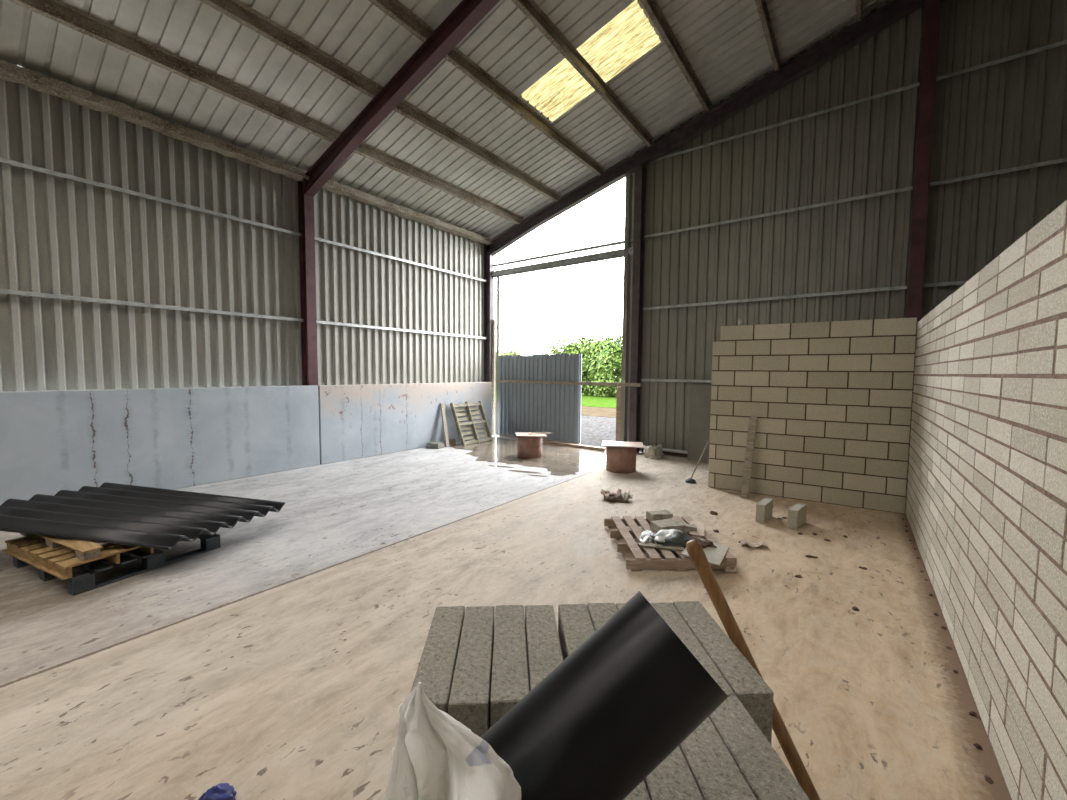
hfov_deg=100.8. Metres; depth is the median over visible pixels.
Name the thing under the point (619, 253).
door track
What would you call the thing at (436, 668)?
concrete block
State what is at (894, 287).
rail
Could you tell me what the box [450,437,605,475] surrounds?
puddle
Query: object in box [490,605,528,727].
concrete block
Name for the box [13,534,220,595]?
pallet
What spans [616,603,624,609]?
concrete block
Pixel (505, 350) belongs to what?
tree
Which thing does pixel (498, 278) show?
post
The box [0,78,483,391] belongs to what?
wall
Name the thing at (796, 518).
concrete block
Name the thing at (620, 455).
drum
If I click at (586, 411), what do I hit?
track
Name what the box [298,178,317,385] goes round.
steel column
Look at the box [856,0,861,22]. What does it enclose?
purlin
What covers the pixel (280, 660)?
floor
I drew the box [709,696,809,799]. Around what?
concrete block
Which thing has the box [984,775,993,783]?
clod
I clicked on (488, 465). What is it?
puddle
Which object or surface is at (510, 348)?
tree
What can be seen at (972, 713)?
clod
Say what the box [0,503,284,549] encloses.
sheet
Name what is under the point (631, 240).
rail
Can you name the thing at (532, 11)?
purlin
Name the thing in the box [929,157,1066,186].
rail
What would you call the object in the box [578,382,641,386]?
bar
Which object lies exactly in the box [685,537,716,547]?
heap
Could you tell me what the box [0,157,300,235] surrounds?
rail
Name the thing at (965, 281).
rail
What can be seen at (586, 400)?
grass verge
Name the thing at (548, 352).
tree
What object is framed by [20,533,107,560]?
pallet
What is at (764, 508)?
concrete block
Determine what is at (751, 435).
plank
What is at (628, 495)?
card
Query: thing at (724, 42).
ceiling
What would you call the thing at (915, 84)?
rail
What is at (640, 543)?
board offcut
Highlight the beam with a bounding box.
[0,59,492,244]
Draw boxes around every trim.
[492,156,629,239]
[641,449,687,457]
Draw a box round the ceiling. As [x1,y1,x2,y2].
[0,0,886,238]
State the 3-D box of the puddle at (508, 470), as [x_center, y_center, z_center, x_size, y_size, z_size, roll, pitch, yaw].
[-0.158,1.255,7.725,0.610,0.001,0.225,3,5,36]
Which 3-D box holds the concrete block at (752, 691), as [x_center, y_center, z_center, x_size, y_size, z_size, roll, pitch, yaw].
[0.540,0.820,1.322,0.095,0.214,0.440,0,4,-3]
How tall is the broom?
1.084 m
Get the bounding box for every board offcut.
[639,542,683,550]
[681,539,728,565]
[690,520,704,536]
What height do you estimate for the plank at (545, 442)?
0.065 m
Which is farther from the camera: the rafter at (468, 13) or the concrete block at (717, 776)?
the rafter at (468, 13)
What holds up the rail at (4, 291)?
attached to the wall at (59, 235)
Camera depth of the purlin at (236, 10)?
6.19 m
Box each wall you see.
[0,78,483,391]
[627,0,1066,450]
[708,317,916,513]
[905,200,1066,799]
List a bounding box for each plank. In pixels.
[440,403,449,446]
[544,441,605,450]
[740,416,757,497]
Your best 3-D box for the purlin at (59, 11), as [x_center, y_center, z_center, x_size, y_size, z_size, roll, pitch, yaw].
[-5.041,-4.175,4.799,0.074,0.206,16.100,3,5,36]
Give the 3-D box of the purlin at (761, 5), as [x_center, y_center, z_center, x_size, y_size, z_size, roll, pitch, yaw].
[-0.453,-5.467,1.327,0.074,0.206,16.100,3,5,36]
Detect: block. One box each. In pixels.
[410,606,464,713]
[448,606,493,736]
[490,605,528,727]
[525,605,562,691]
[558,604,594,660]
[587,603,617,630]
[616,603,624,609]
[624,780,649,799]
[644,746,703,799]
[646,509,672,520]
[650,518,684,532]
[650,602,735,695]
[673,601,773,743]
[679,717,756,799]
[683,523,696,532]
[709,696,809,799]
[755,498,772,522]
[787,503,806,529]
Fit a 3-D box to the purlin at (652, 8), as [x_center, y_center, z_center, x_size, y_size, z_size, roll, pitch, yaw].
[-1.380,-5.206,2.029,0.074,0.206,16.100,3,5,36]
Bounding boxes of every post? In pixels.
[492,319,495,434]
[496,277,500,435]
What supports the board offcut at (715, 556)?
on the wooden pallet at (622, 533)
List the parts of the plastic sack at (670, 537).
white panel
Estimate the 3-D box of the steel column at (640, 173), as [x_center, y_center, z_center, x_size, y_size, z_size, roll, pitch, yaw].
[2.224,-1.874,9.456,0.160,6.072,0.200,3,5,36]
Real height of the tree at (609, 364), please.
4.604 m
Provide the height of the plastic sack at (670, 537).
0.105 m
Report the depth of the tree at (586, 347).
33.27 m
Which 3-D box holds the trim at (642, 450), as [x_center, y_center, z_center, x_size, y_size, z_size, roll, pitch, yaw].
[7.748,1.396,5.807,13.300,0.100,0.075,3,5,36]
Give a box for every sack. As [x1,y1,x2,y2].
[639,530,653,542]
[650,529,690,546]
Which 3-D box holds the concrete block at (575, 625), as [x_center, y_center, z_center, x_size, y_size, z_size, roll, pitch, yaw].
[0.143,0.818,1.297,0.095,0.214,0.440,0,4,-3]
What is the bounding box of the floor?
[0,435,1010,799]
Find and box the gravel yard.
[580,415,684,457]
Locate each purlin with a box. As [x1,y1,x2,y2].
[8,0,524,224]
[200,0,561,201]
[368,0,605,175]
[511,0,653,146]
[640,0,711,111]
[755,0,780,70]
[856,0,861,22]
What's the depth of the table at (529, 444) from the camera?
8.95 m
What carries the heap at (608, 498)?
on the floor
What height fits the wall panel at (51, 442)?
1.470 m
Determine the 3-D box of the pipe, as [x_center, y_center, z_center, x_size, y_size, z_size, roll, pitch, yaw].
[-0.039,0.643,0.704,0.702,0.630,0.195,0,4,-10]
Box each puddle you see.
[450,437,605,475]
[488,465,513,467]
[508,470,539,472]
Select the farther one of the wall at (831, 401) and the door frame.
the door frame
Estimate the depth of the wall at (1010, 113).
7.32 m
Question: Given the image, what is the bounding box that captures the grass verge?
[581,392,615,407]
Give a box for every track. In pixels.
[492,247,632,277]
[581,406,615,417]
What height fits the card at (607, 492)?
0.136 m
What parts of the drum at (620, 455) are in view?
lid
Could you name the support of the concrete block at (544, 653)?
on the concrete block
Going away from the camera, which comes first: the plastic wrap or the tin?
the tin
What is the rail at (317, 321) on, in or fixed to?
attached to the wall at (59, 235)
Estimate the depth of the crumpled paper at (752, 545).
4.46 m
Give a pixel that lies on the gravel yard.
(595, 430)
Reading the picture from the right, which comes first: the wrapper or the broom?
the broom
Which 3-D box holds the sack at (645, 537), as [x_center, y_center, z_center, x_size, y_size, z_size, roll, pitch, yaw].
[1.119,1.336,4.353,0.136,0.055,0.370,2,4,20]
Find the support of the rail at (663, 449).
attached to the steel column at (640, 173)
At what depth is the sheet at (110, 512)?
4.14 m
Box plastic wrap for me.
[643,444,663,458]
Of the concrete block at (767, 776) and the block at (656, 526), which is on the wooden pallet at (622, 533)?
the block at (656, 526)
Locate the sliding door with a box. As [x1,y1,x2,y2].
[498,353,581,444]
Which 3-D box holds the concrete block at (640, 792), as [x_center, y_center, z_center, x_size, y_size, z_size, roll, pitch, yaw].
[0.168,0.847,0.855,0.095,0.214,0.440,0,4,-3]
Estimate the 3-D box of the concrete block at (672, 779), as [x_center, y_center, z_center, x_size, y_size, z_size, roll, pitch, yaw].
[0.267,0.847,0.860,0.095,0.214,0.440,0,4,-3]
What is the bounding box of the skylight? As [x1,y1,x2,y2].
[521,0,660,121]
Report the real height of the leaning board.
1.530 m
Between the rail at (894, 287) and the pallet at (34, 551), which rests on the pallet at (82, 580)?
the pallet at (34, 551)
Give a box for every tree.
[496,348,520,356]
[496,349,520,354]
[540,344,562,354]
[550,333,609,394]
[587,334,621,396]
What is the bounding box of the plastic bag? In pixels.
[385,682,520,799]
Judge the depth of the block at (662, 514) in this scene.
4.85 m
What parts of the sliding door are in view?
rail, edge trim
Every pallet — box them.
[2,535,153,579]
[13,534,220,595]
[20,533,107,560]
[450,400,492,445]
[604,516,736,570]
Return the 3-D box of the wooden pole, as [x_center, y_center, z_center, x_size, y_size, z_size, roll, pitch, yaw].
[0.782,1.059,1.361,0.634,1.245,0.048,1,4,8]
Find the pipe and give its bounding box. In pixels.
[480,591,727,799]
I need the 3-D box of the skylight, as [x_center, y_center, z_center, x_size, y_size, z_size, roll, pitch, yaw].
[0.875,-5.312,7.048,2.120,0.601,1.050,3,5,36]
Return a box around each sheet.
[0,482,285,547]
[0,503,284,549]
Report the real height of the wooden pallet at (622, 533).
0.120 m
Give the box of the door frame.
[616,387,620,440]
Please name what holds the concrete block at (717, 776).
on the concrete block
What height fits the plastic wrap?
0.285 m
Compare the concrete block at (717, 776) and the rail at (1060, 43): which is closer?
the concrete block at (717, 776)
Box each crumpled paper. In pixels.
[722,566,735,572]
[738,539,767,547]
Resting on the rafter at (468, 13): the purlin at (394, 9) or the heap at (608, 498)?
the purlin at (394, 9)
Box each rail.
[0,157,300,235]
[0,289,302,321]
[314,237,486,281]
[316,320,486,338]
[494,239,632,266]
[640,448,687,453]
[641,379,711,382]
[643,285,906,309]
[644,186,912,237]
[650,82,919,162]
[923,280,967,287]
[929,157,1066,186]
[936,40,1066,80]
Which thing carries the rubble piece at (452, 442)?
on the floor
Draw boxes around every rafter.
[299,0,499,196]
[485,0,925,255]
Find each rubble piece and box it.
[427,441,443,448]
[449,439,455,445]
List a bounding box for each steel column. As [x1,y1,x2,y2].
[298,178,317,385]
[484,244,493,381]
[629,164,645,452]
[905,0,940,487]
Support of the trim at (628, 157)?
attached to the wall at (1010, 113)
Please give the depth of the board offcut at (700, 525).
4.56 m
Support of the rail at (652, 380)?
attached to the wall at (1010, 113)
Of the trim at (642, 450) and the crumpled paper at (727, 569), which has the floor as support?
the crumpled paper at (727, 569)
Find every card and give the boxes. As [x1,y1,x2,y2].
[600,488,621,497]
[619,490,632,499]
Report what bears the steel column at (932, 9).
on the floor
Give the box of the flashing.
[620,173,632,441]
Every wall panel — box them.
[0,385,319,504]
[318,382,491,464]
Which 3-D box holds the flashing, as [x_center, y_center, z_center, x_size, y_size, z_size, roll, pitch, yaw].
[2.040,-1.855,9.692,0.095,6.001,0.160,3,5,36]
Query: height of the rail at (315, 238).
0.055 m
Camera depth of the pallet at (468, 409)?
10.87 m
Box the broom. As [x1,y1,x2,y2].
[685,437,709,483]
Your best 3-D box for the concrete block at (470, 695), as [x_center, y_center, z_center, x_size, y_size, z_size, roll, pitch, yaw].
[-0.169,0.817,1.279,0.095,0.214,0.440,0,4,-3]
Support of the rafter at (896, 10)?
attached to the steel column at (488, 259)
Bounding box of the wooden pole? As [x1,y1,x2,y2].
[686,540,820,799]
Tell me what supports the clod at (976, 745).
on the floor
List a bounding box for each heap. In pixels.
[604,496,628,502]
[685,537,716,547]
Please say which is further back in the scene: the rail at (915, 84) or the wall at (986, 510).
the rail at (915, 84)
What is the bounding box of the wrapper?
[198,783,236,799]
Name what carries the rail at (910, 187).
attached to the wall at (1010, 113)
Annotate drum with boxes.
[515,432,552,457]
[602,441,643,472]
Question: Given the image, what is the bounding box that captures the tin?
[738,318,742,325]
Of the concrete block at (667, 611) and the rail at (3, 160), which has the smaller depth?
the concrete block at (667, 611)
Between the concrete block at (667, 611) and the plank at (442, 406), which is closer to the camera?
the concrete block at (667, 611)
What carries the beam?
attached to the steel column at (305, 203)
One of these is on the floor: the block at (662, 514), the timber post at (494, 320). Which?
the timber post at (494, 320)
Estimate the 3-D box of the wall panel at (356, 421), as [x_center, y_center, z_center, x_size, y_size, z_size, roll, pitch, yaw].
[-2.572,0.355,10.049,0.120,1.470,4.715,3,5,36]
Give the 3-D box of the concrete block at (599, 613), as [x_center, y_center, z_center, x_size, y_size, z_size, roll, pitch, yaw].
[0.242,0.818,1.307,0.095,0.214,0.440,0,4,-3]
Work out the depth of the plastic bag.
0.52 m
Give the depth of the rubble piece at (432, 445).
9.97 m
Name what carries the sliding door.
on the floor
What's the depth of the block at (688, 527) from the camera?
4.52 m
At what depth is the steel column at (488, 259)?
11.97 m
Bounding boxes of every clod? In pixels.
[969,711,976,715]
[973,743,982,748]
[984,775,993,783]
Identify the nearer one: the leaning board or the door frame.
the leaning board

